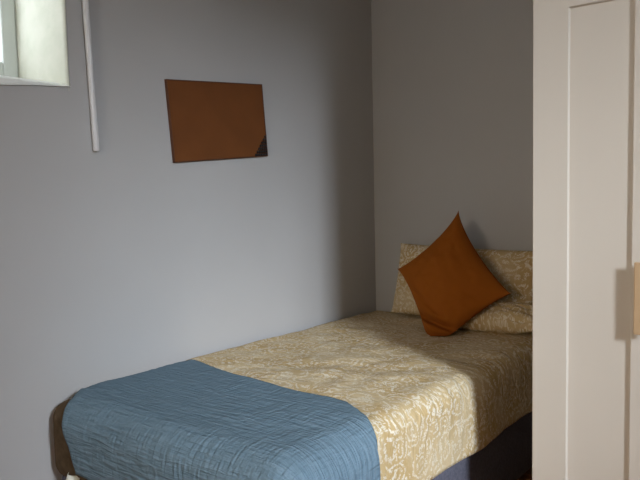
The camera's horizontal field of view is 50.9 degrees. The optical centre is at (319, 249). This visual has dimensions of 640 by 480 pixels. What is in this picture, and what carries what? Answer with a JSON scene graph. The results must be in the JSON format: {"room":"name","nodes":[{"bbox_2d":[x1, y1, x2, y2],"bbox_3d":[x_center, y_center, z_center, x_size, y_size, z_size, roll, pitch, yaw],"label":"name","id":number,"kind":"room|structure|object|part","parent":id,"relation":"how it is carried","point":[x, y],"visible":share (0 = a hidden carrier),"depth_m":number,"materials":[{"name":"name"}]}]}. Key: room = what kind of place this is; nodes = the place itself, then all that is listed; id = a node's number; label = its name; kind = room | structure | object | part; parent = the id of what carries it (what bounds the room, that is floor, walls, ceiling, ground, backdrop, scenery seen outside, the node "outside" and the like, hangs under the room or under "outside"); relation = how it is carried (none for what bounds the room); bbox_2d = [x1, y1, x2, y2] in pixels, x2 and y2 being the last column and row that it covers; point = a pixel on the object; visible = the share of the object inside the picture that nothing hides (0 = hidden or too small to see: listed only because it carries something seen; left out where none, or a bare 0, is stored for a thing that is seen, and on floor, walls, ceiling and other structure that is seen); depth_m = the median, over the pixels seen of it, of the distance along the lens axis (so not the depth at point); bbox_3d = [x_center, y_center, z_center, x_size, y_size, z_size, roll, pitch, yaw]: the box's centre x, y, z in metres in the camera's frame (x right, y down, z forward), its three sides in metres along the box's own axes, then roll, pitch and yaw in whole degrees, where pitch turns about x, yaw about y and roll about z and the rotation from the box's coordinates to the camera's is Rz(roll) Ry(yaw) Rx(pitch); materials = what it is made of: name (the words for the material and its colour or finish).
{"room":"bedroom","nodes":[
{"label":"bedroom","id":0,"kind":"room"},
{"bbox_2d":[0,0,375,479],"bbox_3d":[-1.220,-0.115,2.023,0.350,2.450,4.900,2,5,38],"label":"wall","id":1,"kind":"structure","parent":0,"point":[120,259],"depth_m":2.56,"materials":[{"name":"white paint"}]},
{"bbox_2d":[0,0,17,76],"bbox_3d":[-1.367,-0.820,2.045,0.040,0.491,0.886,2,5,38],"label":"window","id":2,"kind":"structure","parent":1,"relation":"in","point":[8,46],"depth_m":2.36,"materials":[{"name":"grey"}]},
{"bbox_2d":[0,75,70,86],"bbox_3d":[-1.236,-0.526,1.972,0.355,0.086,0.896,2,5,38],"label":"window sill","id":3,"kind":"structure","parent":1,"relation":"attached to","point":[4,80],"depth_m":2.11,"materials":[{"name":"white paint"}]},
{"bbox_2d":[14,0,68,88],"bbox_3d":[-1.245,-0.781,1.955,0.345,0.574,0.903,2,5,38],"label":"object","id":4,"kind":"structure","parent":1,"relation":"attached to","point":[41,28],"depth_m":2.29,"materials":[{"name":"paint"}]},
{"bbox_2d":[82,0,99,150],"bbox_3d":[-0.784,-0.846,2.241,0.021,1.030,0.055,2,5,38],"label":"cable conduit","id":5,"kind":"object","parent":1,"relation":"attached to","point":[85,3],"visible":1,"depth_m":2.26,"materials":[{"name":"white plastic"}]},
{"bbox_2d":[164,79,267,162],"bbox_3d":[-0.407,-0.526,2.752,0.016,0.354,0.556,2,5,38],"label":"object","id":6,"kind":"object","parent":1,"relation":"attached to","point":[208,120],"visible":1,"depth_m":2.72,"materials":[{"name":"brown"}]},
{"bbox_2d":[371,0,532,311],"bbox_3d":[1.780,-0.229,2.661,3.600,2.450,0.200,2,5,38],"label":"wall","id":7,"kind":"structure","parent":0,"point":[452,80],"depth_m":3.37,"materials":[{"name":"white paint"}]},
{"bbox_2d":[518,467,531,479],"bbox_3d":[0.308,1.211,0.955,4.150,0.100,4.900,2,5,38],"label":"floor","id":8,"kind":"structure","parent":0,"point":[527,475],"depth_m":2.95,"materials":[{"name":"brown wood"}]},
{"bbox_2d":[53,399,531,479],"bbox_3d":[0.101,0.736,2.647,1.002,0.602,1.982,2,5,38],"label":"bed","id":9,"kind":"object","parent":8,"relation":"on","point":[508,456],"visible":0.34,"depth_m":2.53,"materials":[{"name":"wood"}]},
{"bbox_3d":[0.106,0.563,2.646,1.000,0.257,1.952,2,5,38],"label":"mattress","id":10,"kind":"part","parent":9,"relation":"part of","materials":[{"name":"fabric"}]},
{"bbox_2d":[186,310,531,479],"bbox_3d":[0.187,0.543,2.696,1.032,0.277,1.748,2,5,38],"label":"duvet","id":11,"kind":"object","parent":9,"relation":"on","point":[431,403],"visible":0.7,"depth_m":2.43,"materials":[{"name":"beige fabric"}]},
{"bbox_2d":[62,359,380,479],"bbox_3d":[-0.281,0.780,2.077,1.054,0.647,0.634,2,5,38],"label":"throw blanket","id":12,"kind":"object","parent":11,"relation":"on","point":[191,419],"visible":1,"depth_m":1.88,"materials":[{"name":"blue fabric"}]},
{"bbox_2d":[398,211,509,335],"bbox_3d":[0.592,0.104,3.043,0.532,0.564,0.240,0,5,17],"label":"cushion","id":13,"kind":"object","parent":11,"relation":"on","point":[449,283],"visible":1,"depth_m":2.98,"materials":[{"name":"brown fabric"}]},
{"bbox_2d":[391,243,532,315],"bbox_3d":[0.692,0.170,3.277,0.778,0.380,0.179,2,5,38],"label":"pillow","id":14,"kind":"object","parent":11,"relation":"on","point":[513,269],"visible":0.29,"depth_m":3.11,"materials":[{"name":"beige fabric"}]},
{"bbox_2d":[459,300,532,333],"bbox_3d":[0.745,0.303,3.058,0.550,0.155,0.160,2,5,38],"label":"pillow","id":15,"kind":"object","parent":11,"relation":"on","point":[503,317],"visible":0.38,"depth_m":2.94,"materials":[{"name":"beige fabric"}]},
{"bbox_2d":[532,0,639,479],"bbox_3d":[1.102,-0.097,1.981,0.768,2.320,0.611,2,5,38],"label":"wardrobe","id":16,"kind":"object","parent":8,"relation":"on","point":[586,327],"visible":1,"depth_m":1.91,"materials":[{"name":"beige wood"}]},
{"bbox_3d":[0.868,0.132,1.814,0.036,0.197,0.028,2,5,38],"label":"handle","id":17,"kind":"part","parent":16,"relation":"part of","materials":[{"name":"beige wood"}]}
]}

